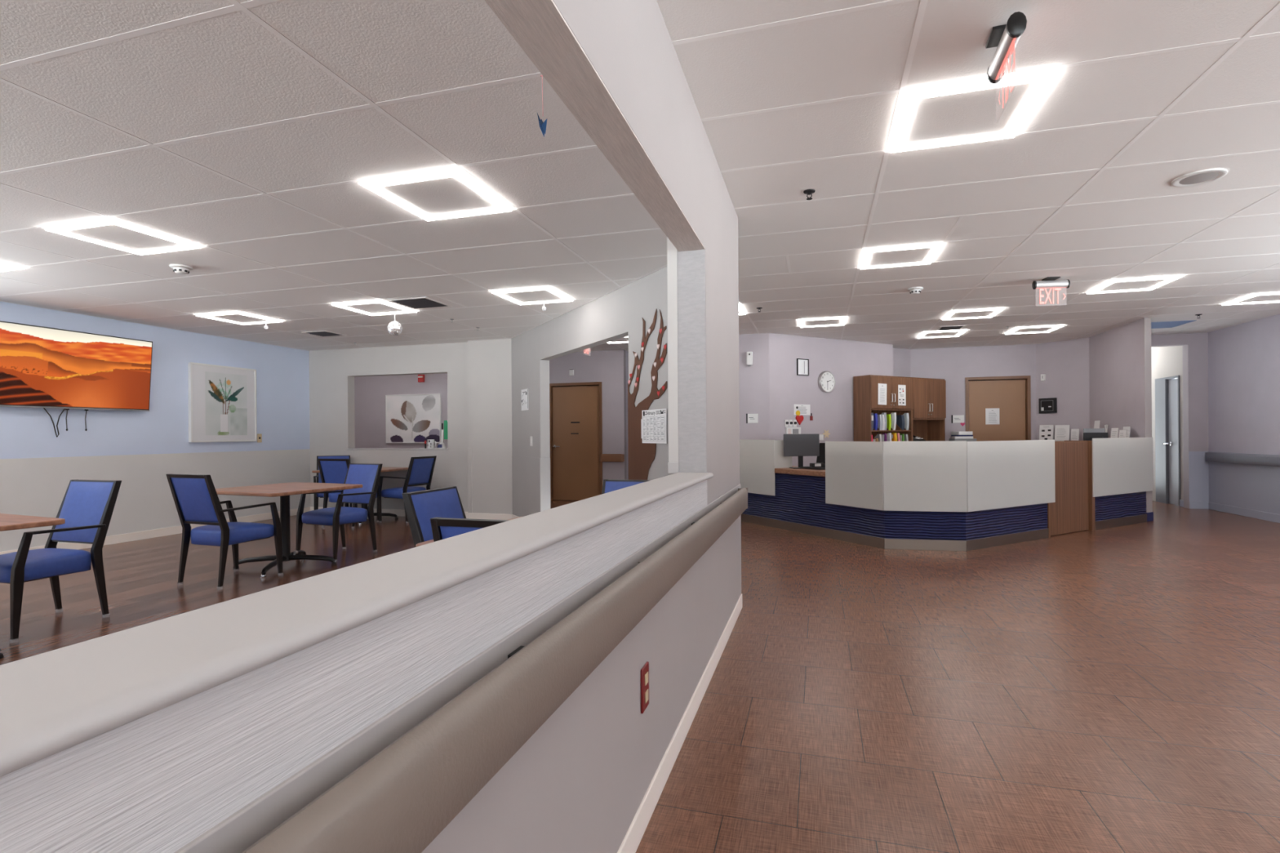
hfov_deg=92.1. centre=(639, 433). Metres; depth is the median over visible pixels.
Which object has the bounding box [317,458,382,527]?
dining chair
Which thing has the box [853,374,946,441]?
hutch
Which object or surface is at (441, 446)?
cap
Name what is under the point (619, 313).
wall
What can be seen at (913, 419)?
shelf
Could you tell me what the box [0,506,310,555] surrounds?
baseboard
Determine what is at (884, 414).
folder
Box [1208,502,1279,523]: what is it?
baseboard
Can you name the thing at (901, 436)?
folder
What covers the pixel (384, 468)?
dining table
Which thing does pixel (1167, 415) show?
door
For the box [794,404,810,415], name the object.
paper notice
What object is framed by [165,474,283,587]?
dining chair
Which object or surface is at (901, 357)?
wall
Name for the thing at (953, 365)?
wall
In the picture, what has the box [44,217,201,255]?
recessed light
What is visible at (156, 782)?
wall
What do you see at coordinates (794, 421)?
switch
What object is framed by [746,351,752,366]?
air freshener
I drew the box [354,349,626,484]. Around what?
wall
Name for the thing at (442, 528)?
dining chair
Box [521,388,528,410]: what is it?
drawing
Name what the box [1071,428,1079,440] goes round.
sign holder
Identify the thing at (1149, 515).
baseboard
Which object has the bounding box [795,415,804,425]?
heart
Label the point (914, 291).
smoke detector
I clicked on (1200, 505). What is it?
baseboard
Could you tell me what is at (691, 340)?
trim
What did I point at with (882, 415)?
folder
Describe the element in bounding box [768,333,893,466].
wall
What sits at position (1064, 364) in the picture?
wall
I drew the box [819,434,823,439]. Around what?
light switch
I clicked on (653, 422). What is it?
calendar
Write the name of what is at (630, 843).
baseboard
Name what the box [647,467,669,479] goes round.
trim
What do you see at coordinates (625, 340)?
recessed light
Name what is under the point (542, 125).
bird
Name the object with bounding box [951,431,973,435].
paper stack
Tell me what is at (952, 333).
recessed light
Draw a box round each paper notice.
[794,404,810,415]
[878,383,886,404]
[897,384,906,405]
[985,408,999,424]
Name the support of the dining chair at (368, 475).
on the floor
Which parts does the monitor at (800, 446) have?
casing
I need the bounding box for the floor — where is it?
[0,499,1279,852]
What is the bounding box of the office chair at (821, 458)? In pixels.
[816,443,825,467]
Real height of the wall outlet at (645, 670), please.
0.135 m
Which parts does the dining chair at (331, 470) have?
leg, rail, backrest, leg, seat, leg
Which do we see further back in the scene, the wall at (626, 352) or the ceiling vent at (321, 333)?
the wall at (626, 352)
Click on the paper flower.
(797, 412)
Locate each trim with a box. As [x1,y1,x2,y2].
[0,0,666,351]
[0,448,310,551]
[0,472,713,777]
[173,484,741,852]
[346,376,355,448]
[346,448,448,449]
[467,448,471,512]
[471,448,512,514]
[484,0,705,251]
[511,455,537,516]
[537,457,550,512]
[538,360,550,457]
[594,0,1279,351]
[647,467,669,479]
[666,236,678,462]
[667,462,679,473]
[676,248,706,472]
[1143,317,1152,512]
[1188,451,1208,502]
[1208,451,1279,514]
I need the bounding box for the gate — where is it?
[1050,440,1088,535]
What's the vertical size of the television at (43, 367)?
1.139 m
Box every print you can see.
[797,406,806,413]
[1041,429,1050,439]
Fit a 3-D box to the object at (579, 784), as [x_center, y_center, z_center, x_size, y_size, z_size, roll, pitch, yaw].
[-0.594,0.741,-0.173,0.008,0.766,9.335,0,0,16]
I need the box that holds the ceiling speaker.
[1170,168,1227,186]
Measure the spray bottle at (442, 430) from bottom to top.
0.380 m
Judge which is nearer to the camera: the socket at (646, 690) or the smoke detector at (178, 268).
the socket at (646, 690)
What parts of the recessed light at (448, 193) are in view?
panel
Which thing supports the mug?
on the trim at (349, 448)
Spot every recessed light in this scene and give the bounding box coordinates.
[0,261,25,271]
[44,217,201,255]
[195,311,282,324]
[332,299,416,315]
[360,168,511,221]
[491,286,573,305]
[607,336,628,343]
[738,303,745,315]
[799,316,845,327]
[860,242,942,269]
[890,68,1057,152]
[917,329,966,338]
[942,307,1004,319]
[1005,324,1063,334]
[1087,275,1182,293]
[1222,292,1279,305]
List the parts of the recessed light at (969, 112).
panel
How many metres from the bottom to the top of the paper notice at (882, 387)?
0.344 m
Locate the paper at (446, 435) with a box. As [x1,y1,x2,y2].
[444,420,448,439]
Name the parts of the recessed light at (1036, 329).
panel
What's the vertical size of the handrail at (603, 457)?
0.142 m
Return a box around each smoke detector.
[169,263,192,274]
[907,286,923,294]
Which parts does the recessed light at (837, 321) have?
panel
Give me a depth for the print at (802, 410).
9.59 m
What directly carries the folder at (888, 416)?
on the hutch
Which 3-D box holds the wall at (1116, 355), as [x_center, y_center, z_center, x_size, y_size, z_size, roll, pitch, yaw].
[7.059,-0.279,9.096,0.110,2.900,1.800,0,0,16]
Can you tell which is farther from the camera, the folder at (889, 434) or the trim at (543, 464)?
the folder at (889, 434)
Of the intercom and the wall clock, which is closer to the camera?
the intercom
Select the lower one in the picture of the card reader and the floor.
the floor
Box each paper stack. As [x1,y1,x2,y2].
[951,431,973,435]
[951,435,973,436]
[951,436,973,438]
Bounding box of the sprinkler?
[803,188,815,199]
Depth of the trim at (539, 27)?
1.68 m
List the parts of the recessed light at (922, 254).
panel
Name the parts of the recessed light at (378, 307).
panel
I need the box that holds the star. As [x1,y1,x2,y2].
[822,430,830,437]
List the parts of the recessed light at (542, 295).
panel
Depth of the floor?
3.01 m
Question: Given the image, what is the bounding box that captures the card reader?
[809,460,825,467]
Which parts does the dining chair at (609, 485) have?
leg, backrest, rail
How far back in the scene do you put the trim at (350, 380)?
9.67 m
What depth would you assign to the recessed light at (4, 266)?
4.86 m
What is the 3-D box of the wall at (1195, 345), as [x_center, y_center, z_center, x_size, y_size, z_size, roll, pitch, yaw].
[8.081,-0.287,9.784,1.470,2.900,0.150,0,0,16]
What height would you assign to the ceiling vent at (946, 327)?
0.016 m
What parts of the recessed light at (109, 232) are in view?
panel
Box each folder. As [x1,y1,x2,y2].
[871,413,873,430]
[873,413,877,430]
[874,434,882,441]
[877,414,882,430]
[880,413,887,430]
[881,414,884,430]
[881,433,886,441]
[886,414,891,430]
[886,432,891,441]
[889,412,896,430]
[891,433,896,441]
[896,414,904,430]
[896,432,900,441]
[899,434,904,440]
[903,413,909,430]
[903,434,908,440]
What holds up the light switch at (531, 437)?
attached to the wall at (619, 313)
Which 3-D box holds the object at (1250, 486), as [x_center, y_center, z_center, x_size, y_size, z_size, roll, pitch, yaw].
[6.468,0.682,1.550,0.004,0.785,16.570,0,0,16]
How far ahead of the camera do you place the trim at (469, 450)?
8.87 m
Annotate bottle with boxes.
[440,422,444,443]
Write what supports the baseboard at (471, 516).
attached to the wall pillar
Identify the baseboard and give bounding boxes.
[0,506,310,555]
[310,506,468,518]
[468,512,511,519]
[617,593,742,852]
[1146,511,1153,521]
[1179,499,1183,506]
[1189,502,1208,509]
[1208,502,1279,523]
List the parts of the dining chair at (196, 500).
leg, rail, backrest, rail, leg, armrest, leg, seat, armrest, seat rail, leg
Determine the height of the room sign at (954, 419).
0.143 m
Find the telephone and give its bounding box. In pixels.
[913,435,925,440]
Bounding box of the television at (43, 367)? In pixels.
[0,320,152,437]
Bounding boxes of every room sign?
[746,413,758,423]
[951,414,964,422]
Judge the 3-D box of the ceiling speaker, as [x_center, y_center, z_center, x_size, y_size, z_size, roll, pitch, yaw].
[3.329,-1.523,3.675,0.250,0.014,0.250,0,0,16]
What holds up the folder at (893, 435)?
on the hutch
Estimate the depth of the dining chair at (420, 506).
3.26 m
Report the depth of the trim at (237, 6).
3.26 m
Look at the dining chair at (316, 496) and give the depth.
9.19 m
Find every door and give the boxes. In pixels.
[549,382,602,500]
[964,375,1031,441]
[1155,375,1180,506]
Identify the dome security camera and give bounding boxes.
[386,314,402,335]
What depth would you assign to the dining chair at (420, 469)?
8.69 m
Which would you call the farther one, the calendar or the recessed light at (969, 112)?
the calendar
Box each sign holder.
[1039,425,1053,439]
[1054,425,1069,441]
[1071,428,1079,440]
[1093,420,1100,428]
[1111,427,1118,438]
[1119,430,1126,437]
[1123,426,1130,437]
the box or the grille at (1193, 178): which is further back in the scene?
the box
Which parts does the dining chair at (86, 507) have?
leg, seat, seat rail, leg, armrest, rail, backrest, rail, leg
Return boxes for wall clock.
[817,370,835,392]
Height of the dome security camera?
0.231 m
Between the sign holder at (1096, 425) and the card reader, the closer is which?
the card reader
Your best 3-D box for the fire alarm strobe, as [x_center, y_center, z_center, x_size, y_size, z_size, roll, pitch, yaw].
[-4.310,-1.095,12.143,0.125,0.150,0.062,0,0,16]
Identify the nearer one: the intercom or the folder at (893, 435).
the intercom
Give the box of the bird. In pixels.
[537,75,546,137]
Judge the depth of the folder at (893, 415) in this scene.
10.11 m
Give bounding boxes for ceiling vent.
[302,330,346,337]
[386,297,452,309]
[935,324,966,330]
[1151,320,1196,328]
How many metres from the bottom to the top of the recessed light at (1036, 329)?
0.018 m
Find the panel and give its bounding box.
[1038,397,1057,413]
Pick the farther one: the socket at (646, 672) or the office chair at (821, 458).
the office chair at (821, 458)
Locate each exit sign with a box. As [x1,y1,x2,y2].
[985,11,1026,108]
[1031,276,1070,303]
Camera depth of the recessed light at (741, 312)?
7.54 m
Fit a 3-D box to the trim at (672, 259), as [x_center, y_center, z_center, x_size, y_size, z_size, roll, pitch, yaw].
[0.164,-0.569,3.090,0.050,1.425,0.013,0,0,16]
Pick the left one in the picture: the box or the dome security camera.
the dome security camera
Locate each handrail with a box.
[241,487,747,852]
[600,453,624,462]
[1204,452,1279,466]
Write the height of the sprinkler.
0.049 m
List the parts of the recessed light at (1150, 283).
panel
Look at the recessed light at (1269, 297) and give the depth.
7.09 m
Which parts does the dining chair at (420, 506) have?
leg, rail, leg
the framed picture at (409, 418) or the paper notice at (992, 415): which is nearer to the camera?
the paper notice at (992, 415)
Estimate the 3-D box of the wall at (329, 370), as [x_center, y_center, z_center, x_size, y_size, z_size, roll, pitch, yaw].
[-3.761,-0.084,9.457,3.080,2.660,0.140,0,0,16]
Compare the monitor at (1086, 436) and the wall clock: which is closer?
the monitor at (1086, 436)
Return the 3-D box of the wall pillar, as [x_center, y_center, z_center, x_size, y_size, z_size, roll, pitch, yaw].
[-2.056,-0.096,8.891,0.810,2.660,0.240,0,0,16]
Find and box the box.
[568,369,573,375]
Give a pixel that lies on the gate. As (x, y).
(1069, 511)
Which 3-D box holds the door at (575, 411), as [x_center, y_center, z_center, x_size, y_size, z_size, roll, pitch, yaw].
[-1.169,0.146,11.330,1.055,2.165,0.153,0,0,16]
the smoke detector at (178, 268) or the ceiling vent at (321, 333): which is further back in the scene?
the ceiling vent at (321, 333)
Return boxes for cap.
[436,442,446,448]
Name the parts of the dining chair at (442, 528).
leg, backrest, rail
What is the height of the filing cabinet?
1.100 m
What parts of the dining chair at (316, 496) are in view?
leg, leg, seat, backrest, rail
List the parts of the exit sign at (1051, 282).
mount plate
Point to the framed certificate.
(802, 365)
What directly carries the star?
attached to the wall at (833, 411)
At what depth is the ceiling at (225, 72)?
3.12 m
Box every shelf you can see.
[871,408,911,410]
[871,430,911,431]
[912,417,944,420]
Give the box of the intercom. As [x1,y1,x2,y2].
[785,427,800,434]
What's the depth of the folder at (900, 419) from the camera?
10.21 m
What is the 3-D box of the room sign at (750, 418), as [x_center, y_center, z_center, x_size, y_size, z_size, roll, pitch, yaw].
[1.698,-0.237,9.341,0.177,0.148,0.010,0,0,16]
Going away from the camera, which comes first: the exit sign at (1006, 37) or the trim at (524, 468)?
the exit sign at (1006, 37)
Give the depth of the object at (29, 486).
7.36 m
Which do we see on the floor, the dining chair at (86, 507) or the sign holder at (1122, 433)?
the dining chair at (86, 507)
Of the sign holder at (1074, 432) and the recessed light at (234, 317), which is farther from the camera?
the sign holder at (1074, 432)
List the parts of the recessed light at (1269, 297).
panel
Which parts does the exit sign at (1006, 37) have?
mount plate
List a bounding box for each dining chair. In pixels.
[0,479,121,640]
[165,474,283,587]
[295,462,382,559]
[313,455,357,510]
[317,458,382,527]
[376,456,436,522]
[401,485,466,547]
[430,517,510,542]
[601,479,650,493]
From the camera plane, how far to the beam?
2.06 m
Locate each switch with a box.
[529,435,532,445]
[784,419,788,426]
[788,419,792,426]
[792,419,796,426]
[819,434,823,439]
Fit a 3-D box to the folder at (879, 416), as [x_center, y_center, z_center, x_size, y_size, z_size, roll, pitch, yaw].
[3.824,-0.186,10.056,0.048,0.252,0.267,0,0,-29]
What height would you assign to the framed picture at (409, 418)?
0.965 m
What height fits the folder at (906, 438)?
0.263 m
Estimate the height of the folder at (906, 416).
0.286 m
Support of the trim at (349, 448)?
attached to the wall at (329, 370)
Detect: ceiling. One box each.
[0,0,666,351]
[577,0,1279,351]
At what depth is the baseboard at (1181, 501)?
9.81 m
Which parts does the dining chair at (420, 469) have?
leg, armrest, seat, leg, rail, backrest, rail, leg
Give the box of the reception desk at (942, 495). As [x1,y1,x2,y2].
[739,437,1153,551]
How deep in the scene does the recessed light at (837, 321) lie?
8.35 m
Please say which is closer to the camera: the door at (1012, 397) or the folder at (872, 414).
the folder at (872, 414)
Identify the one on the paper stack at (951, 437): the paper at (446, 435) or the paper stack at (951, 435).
the paper stack at (951, 435)
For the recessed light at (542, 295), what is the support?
in the ceiling at (225, 72)
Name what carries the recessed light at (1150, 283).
in the ceiling at (864, 51)
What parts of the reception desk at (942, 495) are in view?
frosted panel, panel, frosted panel, panel, kick plate, frosted panel, panel, kick plate, frosted panel, panel, panel, kick plate, frosted panel, post, post, panel, kick plate, frosted panel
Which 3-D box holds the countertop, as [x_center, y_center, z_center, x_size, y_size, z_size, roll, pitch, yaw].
[2.210,0.468,7.691,0.640,0.057,0.898,0,0,-29]
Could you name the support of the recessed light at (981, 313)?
in the ceiling at (864, 51)
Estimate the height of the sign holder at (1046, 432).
0.308 m
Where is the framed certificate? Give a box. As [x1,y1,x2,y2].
[796,358,808,375]
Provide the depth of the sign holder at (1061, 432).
10.23 m
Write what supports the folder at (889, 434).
on the hutch
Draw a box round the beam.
[552,0,705,248]
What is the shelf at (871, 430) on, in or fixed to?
attached to the hutch
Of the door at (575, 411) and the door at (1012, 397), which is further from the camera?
the door at (575, 411)
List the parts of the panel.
glass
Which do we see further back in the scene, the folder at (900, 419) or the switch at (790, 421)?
the folder at (900, 419)
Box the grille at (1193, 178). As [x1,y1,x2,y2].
[1178,172,1218,184]
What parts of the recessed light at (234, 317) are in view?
panel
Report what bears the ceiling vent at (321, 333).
in the ceiling at (225, 72)
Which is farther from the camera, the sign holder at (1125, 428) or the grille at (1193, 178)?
the sign holder at (1125, 428)
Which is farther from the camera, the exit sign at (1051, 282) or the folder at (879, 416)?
the folder at (879, 416)
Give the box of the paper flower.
[795,406,799,415]
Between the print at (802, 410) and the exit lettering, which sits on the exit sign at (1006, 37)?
the exit lettering
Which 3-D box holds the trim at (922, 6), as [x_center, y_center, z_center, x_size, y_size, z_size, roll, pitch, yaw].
[-0.520,-1.504,4.932,15.280,0.003,19.208,0,0,16]
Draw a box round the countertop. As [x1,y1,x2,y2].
[774,467,825,476]
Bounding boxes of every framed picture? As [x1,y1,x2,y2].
[187,362,257,442]
[385,393,441,443]
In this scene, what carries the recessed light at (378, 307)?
in the ceiling at (225, 72)
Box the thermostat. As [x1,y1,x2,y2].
[1040,373,1045,381]
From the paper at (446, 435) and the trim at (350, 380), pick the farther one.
the paper at (446, 435)
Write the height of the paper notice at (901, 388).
0.335 m
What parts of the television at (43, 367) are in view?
trim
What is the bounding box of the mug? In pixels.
[426,439,435,448]
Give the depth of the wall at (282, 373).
7.62 m
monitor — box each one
[783,434,819,468]
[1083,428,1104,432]
[1083,432,1107,440]
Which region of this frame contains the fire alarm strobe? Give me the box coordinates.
[417,374,424,382]
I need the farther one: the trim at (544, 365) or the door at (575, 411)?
the door at (575, 411)
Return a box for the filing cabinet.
[948,438,976,441]
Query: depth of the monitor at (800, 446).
7.90 m
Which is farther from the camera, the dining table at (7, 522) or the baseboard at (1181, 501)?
the baseboard at (1181, 501)
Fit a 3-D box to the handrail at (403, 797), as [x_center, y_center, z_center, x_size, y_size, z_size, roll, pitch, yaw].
[-0.562,0.435,-0.196,0.072,0.142,9.210,0,0,16]
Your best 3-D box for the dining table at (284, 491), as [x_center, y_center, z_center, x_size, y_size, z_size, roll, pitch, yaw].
[-3.321,0.871,5.772,0.970,0.745,0.970,0,0,23]
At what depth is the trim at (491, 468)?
8.78 m
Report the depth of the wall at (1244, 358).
8.68 m
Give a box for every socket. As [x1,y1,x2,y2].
[644,671,648,685]
[644,688,648,703]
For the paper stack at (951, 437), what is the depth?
10.58 m
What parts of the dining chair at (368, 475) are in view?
leg, armrest, seat, seat rail, leg, leg, rail, armrest, backrest, rail, leg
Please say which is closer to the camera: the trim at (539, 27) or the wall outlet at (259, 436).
the trim at (539, 27)
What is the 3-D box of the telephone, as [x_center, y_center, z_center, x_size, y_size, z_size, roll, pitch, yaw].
[4.709,0.215,10.533,0.340,0.423,0.237,0,0,-29]
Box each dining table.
[0,513,65,658]
[215,482,362,577]
[311,466,408,524]
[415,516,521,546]
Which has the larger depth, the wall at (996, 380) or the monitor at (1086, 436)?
the wall at (996, 380)
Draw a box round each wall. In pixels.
[0,128,739,852]
[0,301,309,551]
[309,342,468,511]
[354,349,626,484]
[511,266,668,469]
[560,379,1009,386]
[625,350,628,479]
[738,333,769,439]
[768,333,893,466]
[893,347,911,377]
[910,344,1036,440]
[1035,337,1089,440]
[1088,318,1144,438]
[1151,332,1208,508]
[1151,346,1183,501]
[1208,314,1279,455]
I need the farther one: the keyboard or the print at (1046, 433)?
the print at (1046, 433)
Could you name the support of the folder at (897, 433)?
on the hutch
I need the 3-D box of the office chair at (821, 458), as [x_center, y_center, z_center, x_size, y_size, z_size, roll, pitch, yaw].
[2.410,0.663,8.211,0.602,1.079,0.594,0,0,-44]
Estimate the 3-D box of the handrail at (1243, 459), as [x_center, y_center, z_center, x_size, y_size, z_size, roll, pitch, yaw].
[6.628,0.365,2.247,0.072,0.142,15.100,0,0,16]
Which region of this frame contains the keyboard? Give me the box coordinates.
[800,466,825,470]
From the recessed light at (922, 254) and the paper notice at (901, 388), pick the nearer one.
the recessed light at (922, 254)
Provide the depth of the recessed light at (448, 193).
3.46 m
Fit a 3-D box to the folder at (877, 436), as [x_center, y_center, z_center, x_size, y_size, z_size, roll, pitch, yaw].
[3.824,0.138,10.054,0.057,0.268,0.267,0,0,-29]
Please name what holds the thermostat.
attached to the wall at (1064, 364)
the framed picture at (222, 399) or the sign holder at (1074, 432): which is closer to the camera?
the framed picture at (222, 399)
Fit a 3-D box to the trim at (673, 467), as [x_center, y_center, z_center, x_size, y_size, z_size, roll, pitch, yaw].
[0.168,0.170,3.088,0.056,0.058,0.017,0,0,16]
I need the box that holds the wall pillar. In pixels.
[467,338,511,514]
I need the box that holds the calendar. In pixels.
[640,408,666,443]
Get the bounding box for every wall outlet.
[257,434,262,442]
[640,661,648,714]
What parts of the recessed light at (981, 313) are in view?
panel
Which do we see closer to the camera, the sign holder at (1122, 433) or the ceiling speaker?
the ceiling speaker
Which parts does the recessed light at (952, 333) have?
panel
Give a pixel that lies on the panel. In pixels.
(1045, 405)
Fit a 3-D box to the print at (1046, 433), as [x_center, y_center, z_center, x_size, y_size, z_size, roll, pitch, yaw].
[6.881,-0.010,10.447,0.018,0.218,0.147,0,0,-28]
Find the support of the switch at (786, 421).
attached to the wall at (833, 411)
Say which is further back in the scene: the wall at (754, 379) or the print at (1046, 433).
the print at (1046, 433)
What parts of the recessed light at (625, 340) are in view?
panel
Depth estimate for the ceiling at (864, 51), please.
3.47 m
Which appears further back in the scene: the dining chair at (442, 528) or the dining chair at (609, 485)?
the dining chair at (609, 485)
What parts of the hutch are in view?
panel, door, panel, door, panel, panel, door, panel, door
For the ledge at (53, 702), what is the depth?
0.61 m
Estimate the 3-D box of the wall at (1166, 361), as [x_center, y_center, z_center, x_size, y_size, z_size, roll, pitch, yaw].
[8.989,-0.293,10.891,0.100,2.900,2.480,0,0,16]
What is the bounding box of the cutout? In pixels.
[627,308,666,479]
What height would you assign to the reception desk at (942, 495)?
1.133 m
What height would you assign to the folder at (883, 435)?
0.280 m
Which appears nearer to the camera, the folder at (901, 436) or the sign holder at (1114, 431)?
the sign holder at (1114, 431)
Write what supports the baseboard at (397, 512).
attached to the wall at (329, 370)
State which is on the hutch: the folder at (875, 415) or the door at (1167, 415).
the folder at (875, 415)

